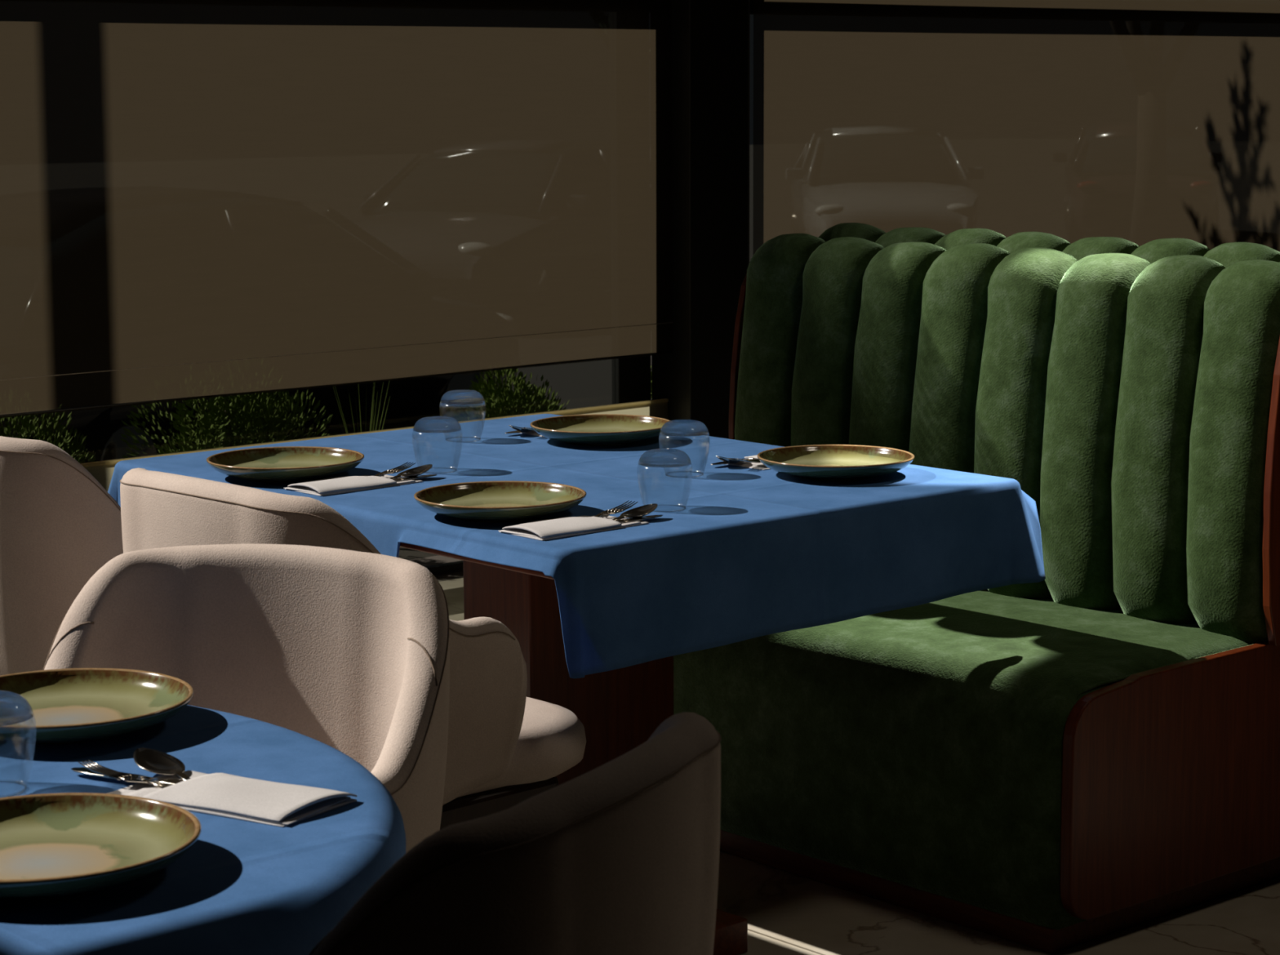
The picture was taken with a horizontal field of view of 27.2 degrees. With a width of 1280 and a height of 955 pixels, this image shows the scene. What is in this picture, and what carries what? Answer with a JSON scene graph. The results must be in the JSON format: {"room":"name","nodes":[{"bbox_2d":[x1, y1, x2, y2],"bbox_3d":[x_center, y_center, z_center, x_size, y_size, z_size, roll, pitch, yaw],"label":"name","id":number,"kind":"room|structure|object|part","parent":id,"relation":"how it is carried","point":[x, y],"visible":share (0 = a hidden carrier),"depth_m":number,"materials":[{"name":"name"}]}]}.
{"room":"restaurant dining room","nodes":[
{"label":"restaurant dining room","id":0,"kind":"room"},
{"bbox_2d":[398,546,463,574],"bbox_3d":[-1.469,0.546,7.864,12.000,0.550,1.120,-8,11,-41],"label":"trim","id":1,"kind":"structure","parent":0,"point":[423,558],"depth_m":8.00,"materials":[{"name":"stone"}]},
{"bbox_2d":[0,411,97,463],"bbox_3d":[-1.737,0.065,7.364,0.559,0.652,0.485,-8,11,-41],"label":"bush","id":2,"kind":"object","parent":1,"relation":"on","point":[33,426],"visible":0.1,"depth_m":7.34,"materials":[{"name":"green plant"}]},
{"bbox_2d":[120,390,336,457],"bbox_3d":[-1.220,-0.024,7.847,0.624,0.681,0.476,-8,11,-41],"label":"bush","id":3,"kind":"object","parent":1,"relation":"on","point":[277,409],"visible":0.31,"depth_m":7.81,"materials":[{"name":"green plant"}]},
{"bbox_3d":[-1.215,0.026,7.855,0.036,0.579,0.036,-8,11,-41],"label":"stem","id":4,"kind":"part","parent":3,"relation":"part of","materials":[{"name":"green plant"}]},
{"bbox_2d":[333,382,390,434],"bbox_3d":[-0.841,-0.058,8.135,0.217,0.557,0.169,-8,11,-41],"label":"grass tuft","id":5,"kind":"object","parent":1,"relation":"on","point":[372,406],"visible":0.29,"depth_m":8.10,"materials":[{"name":"green plant"}]},
{"bbox_2d":[451,368,568,421],"bbox_3d":[-0.388,-0.093,8.590,0.482,0.590,0.414,-8,11,-41],"label":"bush","id":6,"kind":"object","parent":1,"relation":"on","point":[508,402],"visible":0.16,"depth_m":8.47,"materials":[{"name":"green plant"}]},
{"bbox_2d":[650,365,652,399],"bbox_3d":[0.015,-0.154,8.838,0.169,0.632,0.153,-2,9,-11],"label":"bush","id":7,"kind":"object","parent":1,"relation":"on","point":[651,366],"visible":0.02,"depth_m":8.78,"materials":[{"name":"green plant"}]},
{"bbox_2d":[651,0,748,439],"bbox_3d":[0.183,-1.093,8.120,0.246,2.600,0.180,-8,11,-41],"label":"trim","id":8,"kind":"structure","parent":0,"point":[710,37],"depth_m":8.08,"materials":[{"name":"black paint"}]},
{"bbox_2d":[748,0,750,264],"bbox_3d":[0.279,-1.112,8.244,0.063,2.600,0.170,-8,11,-41],"label":"trim","id":9,"kind":"structure","parent":0,"point":[748,0],"depth_m":8.21,"materials":[{"name":"grey paint"}]},
{"bbox_2d":[433,569,1279,954],"bbox_3d":[0.795,0.881,3.959,12.200,0.080,7.620,-8,11,-41],"label":"floor","id":10,"kind":"structure","parent":0,"point":[786,913],"depth_m":4.50,"materials":[{"name":"tile"}]},
{"bbox_2d":[0,435,123,675],"bbox_3d":[-0.961,0.322,4.511,0.540,0.885,0.642,5,10,33],"label":"dining chair","id":11,"kind":"object","parent":10,"relation":"on","point":[59,525],"visible":0.37,"depth_m":4.14,"materials":[{"name":"beige fabric"}]},
{"bbox_2d":[43,543,449,853],"bbox_3d":[-0.506,0.550,3.032,0.502,0.865,0.616,2,9,14],"label":"dining chair","id":12,"kind":"object","parent":10,"relation":"on","point":[348,651],"visible":0.42,"depth_m":3.21,"materials":[{"name":"beige fabric"}]},
{"bbox_2d":[120,467,586,830],"bbox_3d":[-0.404,0.406,3.926,0.642,0.885,0.540,-9,12,-44],"label":"dining chair","id":13,"kind":"object","parent":10,"relation":"on","point":[507,748],"visible":0.37,"depth_m":3.73,"materials":[{"name":"fabric"}]},
{"bbox_3d":[-0.406,0.468,3.931,0.420,0.047,0.400,-9,12,-44],"label":"seat frame","id":14,"kind":"part","parent":13,"relation":"part of","materials":[{"name":"brown wood"}]},
{"bbox_2d":[458,697,586,797],"bbox_3d":[-0.378,0.394,3.948,0.570,0.094,0.453,-9,12,-44],"label":"seat cushion","id":15,"kind":"object","parent":13,"relation":"on","point":[523,757],"depth_m":3.87,"materials":[{"name":"fabric"}]},
{"bbox_2d":[80,398,668,491],"bbox_3d":[-0.850,0.107,7.391,2.495,0.452,0.020,-8,11,-41],"label":"panel","id":16,"kind":"object","parent":10,"relation":"on","point":[102,471],"visible":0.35,"depth_m":7.81,"materials":[{"name":"beige stone"}]},
{"bbox_2d":[309,711,720,954],"bbox_3d":[-0.272,0.645,2.326,0.642,0.885,0.540,4,9,26],"label":"dining chair","id":17,"kind":"object","parent":10,"relation":"on","point":[620,856],"visible":1,"depth_m":2.04,"materials":[{"name":"beige fabric"}]},
{"bbox_2d":[424,355,650,573],"bbox_3d":[-0.911,-0.959,7.258,2.548,2.600,0.105,-8,11,-41],"label":"window","id":18,"kind":"structure","parent":10,"relation":"on","point":[631,376],"depth_m":8.16,"materials":[{"name":"black paint"}]},
{"bbox_2d":[0,0,672,417],"bbox_3d":[-0.839,-1.220,7.173,2.497,1.955,0.056,-8,11,-41],"label":"roller blind","id":19,"kind":"object","parent":18,"relation":"attached to","point":[200,199],"visible":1,"depth_m":7.21,"materials":[{"name":"brown fabric"}]},
{"bbox_3d":[-0.959,0.317,7.448,2.365,0.020,0.035,-8,11,-41],"label":"rail","id":20,"kind":"part","parent":18,"relation":"part of","materials":[{"name":"black metal"}]},
{"bbox_2d":[400,542,747,954],"bbox_3d":[-0.165,0.362,4.668,1.040,0.745,1.245,-8,11,-41],"label":"dining table","id":21,"kind":"object","parent":10,"relation":"on","point":[619,710],"visible":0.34,"depth_m":4.39,"materials":[{"name":"red wood"}]},
{"bbox_2d":[107,413,1045,678],"bbox_3d":[-0.153,0.079,4.641,1.120,0.187,1.408,-8,11,-41],"label":"tablecloth","id":22,"kind":"object","parent":21,"relation":"on","point":[751,553],"visible":0.57,"depth_m":4.24,"materials":[{"name":"blue fabric"}]},
{"bbox_2d":[206,446,364,483],"bbox_3d":[-0.609,-0.018,4.560,0.269,0.034,0.269,-5,10,-31],"label":"plate","id":23,"kind":"object","parent":22,"relation":"on","point":[275,464],"visible":1,"depth_m":4.62,"materials":[{"name":"green ceramic"}]},
{"bbox_2d":[284,475,422,496],"bbox_3d":[-0.480,0.007,4.453,0.225,0.014,0.105,-9,12,-44],"label":"napkin","id":24,"kind":"object","parent":22,"relation":"on","point":[340,485],"visible":0.98,"depth_m":4.41,"materials":[{"name":"fabric"}]},
{"bbox_2d":[373,462,415,476],"bbox_3d":[-0.461,0.000,4.493,0.024,0.029,0.214,7,11,39],"label":"fork","id":25,"kind":"object","parent":24,"relation":"on","point":[402,467],"visible":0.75,"depth_m":4.54,"materials":[{"name":"metal"}]},
{"bbox_2d":[390,464,432,479],"bbox_3d":[-0.436,0.005,4.479,0.206,0.035,0.043,-7,11,-40],"label":"spoon","id":26,"kind":"object","parent":24,"relation":"on","point":[416,471],"visible":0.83,"depth_m":4.53,"materials":[{"name":"metal"}]},
{"bbox_3d":[-0.461,0.014,4.459,0.140,0.007,0.017,-16,17,-38],"label":"handle","id":27,"kind":"part","parent":26,"relation":"part of","materials":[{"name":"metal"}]},
{"bbox_2d":[397,464,432,476],"bbox_3d":[-0.383,-0.009,4.523,0.068,0.012,0.043,-16,17,-38],"label":"bowl","id":28,"kind":"object","parent":26,"relation":"on","point":[416,471],"depth_m":4.53,"materials":[{"name":"metal"}]},
{"bbox_2d":[392,474,437,481],"bbox_3d":[-0.429,0.007,4.460,0.223,0.005,0.019,-8,12,-43],"label":"knife","id":29,"kind":"object","parent":24,"relation":"on","point":[428,475],"visible":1,"depth_m":4.50,"materials":[{"name":"metal"}]},
{"bbox_2d":[413,416,461,473],"bbox_3d":[-0.352,-0.058,4.611,0.088,0.093,0.088,-2,9,-13],"label":"tumbler","id":30,"kind":"object","parent":22,"relation":"on","point":[431,424],"visible":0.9,"depth_m":4.58,"materials":[{"name":"clear glass"}]},
{"bbox_2d":[440,389,484,442],"bbox_3d":[-0.335,-0.117,5.010,0.088,0.093,0.088,-9,12,-44],"label":"tumbler","id":31,"kind":"object","parent":22,"relation":"on","point":[463,397],"visible":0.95,"depth_m":4.98,"materials":[{"name":"clear glass"}]},
{"bbox_2d":[413,480,586,522],"bbox_3d":[-0.218,0.042,4.143,0.269,0.034,0.269,4,10,28],"label":"plate","id":32,"kind":"object","parent":22,"relation":"on","point":[489,501],"visible":1,"depth_m":4.20,"materials":[{"name":"green ceramic"}]},
{"bbox_2d":[517,431,545,437],"bbox_3d":[-0.124,-0.099,5.147,0.225,0.014,0.105,-8,12,-43],"label":"napkin","id":33,"kind":"object","parent":22,"relation":"on","point":[534,433],"visible":0.16,"depth_m":5.09,"materials":[{"name":"fabric"}]},
{"bbox_2d":[504,431,524,433],"bbox_3d":[-0.175,-0.096,5.141,0.223,0.005,0.019,-8,11,-42],"label":"knife","id":34,"kind":"object","parent":33,"relation":"on","point":[512,432],"visible":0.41,"depth_m":5.08,"materials":[{"name":"metal"}]},
{"bbox_2d":[508,425,534,431],"bbox_3d":[-0.169,-0.092,5.122,0.206,0.035,0.043,-7,11,-39],"label":"spoon","id":35,"kind":"object","parent":33,"relation":"on","point":[518,428],"visible":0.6,"depth_m":5.06,"materials":[{"name":"metal"}]},
{"bbox_2d":[497,515,648,541],"bbox_3d":[-0.099,0.070,4.020,0.225,0.014,0.105,-8,12,-43],"label":"napkin","id":36,"kind":"object","parent":22,"relation":"on","point":[560,527],"visible":0.99,"depth_m":3.98,"materials":[{"name":"fabric"}]},
{"bbox_2d":[594,500,637,517],"bbox_3d":[-0.080,0.063,4.060,0.024,0.029,0.214,7,11,40],"label":"fork","id":37,"kind":"object","parent":36,"relation":"on","point":[620,508],"visible":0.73,"depth_m":4.11,"materials":[{"name":"metal"}]},
{"bbox_3d":[-0.104,0.073,4.033,0.017,0.007,0.140,7,16,40],"label":"handle","id":38,"kind":"part","parent":37,"relation":"part of","materials":[{"name":"metal"}]},
{"bbox_2d":[611,503,657,520],"bbox_3d":[-0.054,0.068,4.046,0.206,0.035,0.043,-7,11,-39],"label":"spoon","id":39,"kind":"object","parent":36,"relation":"on","point":[641,511],"visible":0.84,"depth_m":4.10,"materials":[{"name":"metal"}]},
{"bbox_3d":[-0.080,0.077,4.026,0.140,0.007,0.017,-16,16,-37],"label":"handle","id":40,"kind":"part","parent":39,"relation":"part of","materials":[{"name":"metal"}]},
{"bbox_2d":[620,503,657,518],"bbox_3d":[-0.001,0.054,4.088,0.068,0.012,0.043,-16,16,-37],"label":"bowl","id":41,"kind":"object","parent":39,"relation":"on","point":[641,511],"depth_m":4.10,"materials":[{"name":"metal"}]},
{"bbox_2d":[616,515,662,523],"bbox_3d":[-0.048,0.070,4.027,0.223,0.005,0.019,-8,11,-42],"label":"knife","id":42,"kind":"object","parent":36,"relation":"on","point":[644,517],"visible":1,"depth_m":4.06,"materials":[{"name":"metal"}]},
{"bbox_2d":[530,413,670,446],"bbox_3d":[-0.072,-0.086,4.993,0.269,0.034,0.269,-1,9,-2],"label":"plate","id":43,"kind":"object","parent":22,"relation":"on","point":[593,429],"visible":0.91,"depth_m":5.06,"materials":[{"name":"green ceramic"}]},
{"bbox_2d":[638,448,691,511],"bbox_3d":[0.039,0.003,4.191,0.088,0.093,0.088,-8,11,-41],"label":"tumbler","id":44,"kind":"object","parent":22,"relation":"on","point":[660,458],"visible":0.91,"depth_m":4.16,"materials":[{"name":"clear glass"}]},
{"bbox_2d":[659,419,708,477],"bbox_3d":[0.076,-0.051,4.551,0.088,0.093,0.088,2,9,17],"label":"tumbler","id":45,"kind":"object","parent":22,"relation":"on","point":[677,428],"visible":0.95,"depth_m":4.52,"materials":[{"name":"clear glass"}]},
{"bbox_2d":[725,454,771,470],"bbox_3d":[0.258,-0.037,4.721,0.225,0.014,0.105,-9,12,-44],"label":"napkin","id":46,"kind":"object","parent":22,"relation":"on","point":[761,466],"visible":0.18,"depth_m":4.66,"materials":[{"name":"fabric"}]},
{"bbox_2d":[715,455,751,463],"bbox_3d":[0.213,-0.030,4.695,0.206,0.035,0.043,-7,11,-40],"label":"spoon","id":47,"kind":"object","parent":46,"relation":"on","point":[732,460],"visible":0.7,"depth_m":4.63,"materials":[{"name":"metal"}]},
{"bbox_2d":[711,457,758,465],"bbox_3d":[0.206,-0.034,4.714,0.223,0.005,0.019,-8,12,-43],"label":"knife","id":48,"kind":"object","parent":46,"relation":"on","point":[751,459],"visible":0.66,"depth_m":4.66,"materials":[{"name":"metal"}]},
{"bbox_2d":[733,457,761,462],"bbox_3d":[0.239,-0.031,4.681,0.024,0.029,0.214,7,11,39],"label":"fork","id":49,"kind":"object","parent":46,"relation":"on","point":[740,460],"visible":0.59,"depth_m":4.61,"materials":[{"name":"metal"}]},
{"bbox_2d":[757,444,914,480],"bbox_3d":[0.336,-0.022,4.550,0.269,0.034,0.269,1,9,8],"label":"plate","id":50,"kind":"object","parent":22,"relation":"on","point":[811,462],"visible":1,"depth_m":4.61,"materials":[{"name":"green ceramic"}]},
{"bbox_2d":[750,0,753,14],"bbox_3d":[1.487,-1.285,9.359,3.243,2.600,0.105,-8,11,-41],"label":"window","id":51,"kind":"structure","parent":10,"relation":"on","point":[751,1],"depth_m":8.24,"materials":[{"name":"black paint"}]},
{"bbox_2d":[752,0,1279,255],"bbox_3d":[1.536,-1.279,9.292,3.160,2.488,0.056,-8,11,-41],"label":"roller blind","id":52,"kind":"object","parent":51,"relation":"attached to","point":[1140,122],"visible":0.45,"depth_m":9.10,"materials":[{"name":"brown fabric"}]},
{"bbox_2d":[673,222,1279,953],"bbox_3d":[0.765,0.091,5.169,1.387,1.124,1.352,-8,11,-41],"label":"banquette","id":53,"kind":"object","parent":10,"relation":"on","point":[1090,750],"visible":0.77,"depth_m":4.67,"materials":[{"name":"green fabric"}]},
{"bbox_3d":[0.331,-0.180,5.638,0.380,0.630,0.015,-8,11,-41],"label":"panel","id":54,"kind":"part","parent":53,"relation":"part of","materials":[{"name":"red wood"}]},
{"bbox_3d":[0.463,0.436,4.961,0.592,0.416,1.290,-8,11,-41],"label":"seat","id":55,"kind":"part","parent":53,"relation":"part of","materials":[{"name":"green fabric"}]},
{"bbox_3d":[1.202,0.465,4.740,1.371,0.397,0.023,-8,11,-41],"label":"panel","id":56,"kind":"part","parent":53,"relation":"part of","materials":[{"name":"red wood"}]},
{"bbox_3d":[1.215,-0.037,4.652,0.380,0.630,0.016,-8,11,-41],"label":"panel","id":57,"kind":"part","parent":53,"relation":"part of","materials":[{"name":"red wood"}]},
{"bbox_3d":[-0.806,0.692,2.484,1.118,0.745,1.118,-8,11,-41],"label":"round table","id":58,"kind":"object","parent":10,"relation":"on","visible":0},
{"bbox_2d":[0,705,405,954],"bbox_3d":[-0.815,0.514,2.447,1.257,0.393,1.268,-8,11,-41],"label":"tablecloth","id":59,"kind":"object","parent":58,"relation":"on","point":[243,887],"visible":0.57,"depth_m":2.31,"materials":[{"name":"blue fabric"}]},
{"bbox_2d":[0,690,34,798],"bbox_3d":[-0.622,0.254,2.534,0.088,0.093,0.088,2,9,14],"label":"tumbler","id":60,"kind":"object","parent":59,"relation":"on","point":[15,708],"visible":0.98,"depth_m":2.51,"materials":[{"name":"clear glass"}]},
{"bbox_2d":[0,667,194,744],"bbox_3d":[-0.605,0.246,2.788,0.269,0.034,0.269,-8,11,-41],"label":"plate","id":61,"kind":"object","parent":59,"relation":"on","point":[84,704],"visible":0.9,"depth_m":2.85,"materials":[{"name":"green ceramic"}]},
{"bbox_2d":[0,792,201,898],"bbox_3d":[-0.512,0.323,2.275,0.269,0.034,0.269,-2,9,-11],"label":"plate","id":62,"kind":"object","parent":59,"relation":"on","point":[51,845],"visible":1,"depth_m":2.33,"materials":[{"name":"green ceramic"}]},
{"bbox_2d":[107,770,357,827],"bbox_3d":[-0.389,0.297,2.507,0.225,0.014,0.105,5,10,30],"label":"napkin","id":63,"kind":"object","parent":59,"relation":"on","point":[218,794],"visible":0.95,"depth_m":2.47,"materials":[{"name":"fabric"}]},
{"bbox_2d":[78,760,166,788],"bbox_3d":[-0.440,0.297,2.530,0.213,0.038,0.024,3,9,20],"label":"fork","id":64,"kind":"object","parent":63,"relation":"on","point":[96,768],"visible":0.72,"depth_m":2.55,"materials":[{"name":"metal"}]},
{"bbox_3d":[-0.406,0.306,2.517,0.140,0.007,0.017,10,4,20],"label":"handle","id":65,"kind":"part","parent":64,"relation":"part of","materials":[{"name":"metal"}]},
{"bbox_2d":[71,767,184,786],"bbox_3d":[-0.459,0.293,2.547,0.223,0.005,0.019,4,10,28],"label":"knife","id":66,"kind":"object","parent":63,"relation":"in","point":[166,782],"visible":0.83,"depth_m":2.56,"materials":[{"name":"metal"}]},
{"bbox_3d":[-0.514,0.289,2.576,0.098,0.002,0.019,4,10,28],"label":"blade","id":67,"kind":"part","parent":66,"relation":"part of","materials":[{"name":"metal"}]},
{"bbox_3d":[-0.416,0.296,2.523,0.125,0.005,0.017,4,10,28],"label":"handle","id":68,"kind":"part","parent":66,"relation":"part of","materials":[{"name":"metal"}]},
{"bbox_2d":[133,747,190,780],"bbox_3d":[-0.422,0.295,2.541,0.043,0.035,0.206,-8,12,-43],"label":"spoon","id":69,"kind":"object","parent":63,"relation":"on","point":[153,761],"visible":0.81,"depth_m":2.60,"materials":[{"name":"metal"}]},
{"bbox_3d":[-0.399,0.304,2.518,0.017,0.007,0.140,-8,19,-43],"label":"handle","id":70,"kind":"part","parent":69,"relation":"part of","materials":[{"name":"metal"}]},
{"label":"outside","id":71,"kind":"structure","parent":0,"visible":0},
{"bbox_2d":[511,144,753,410],"bbox_3d":[-6.960,-3.548,37.906,100.000,0.420,53.860,-8,11,-41],"label":"ground","id":72,"kind":"structure","parent":71,"point":[586,384],"depth_m":17.71,"materials":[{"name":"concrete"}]},
{"bbox_2d":[0,369,515,462],"bbox_3d":[-2.330,-0.689,13.003,2.100,1.482,4.400,4,10,28],"label":"bushes","id":73,"kind":"object","parent":72,"relation":"on","point":[411,400],"visible":0.12,"depth_m":12.77,"materials":[{"name":"green plant"}]}
]}

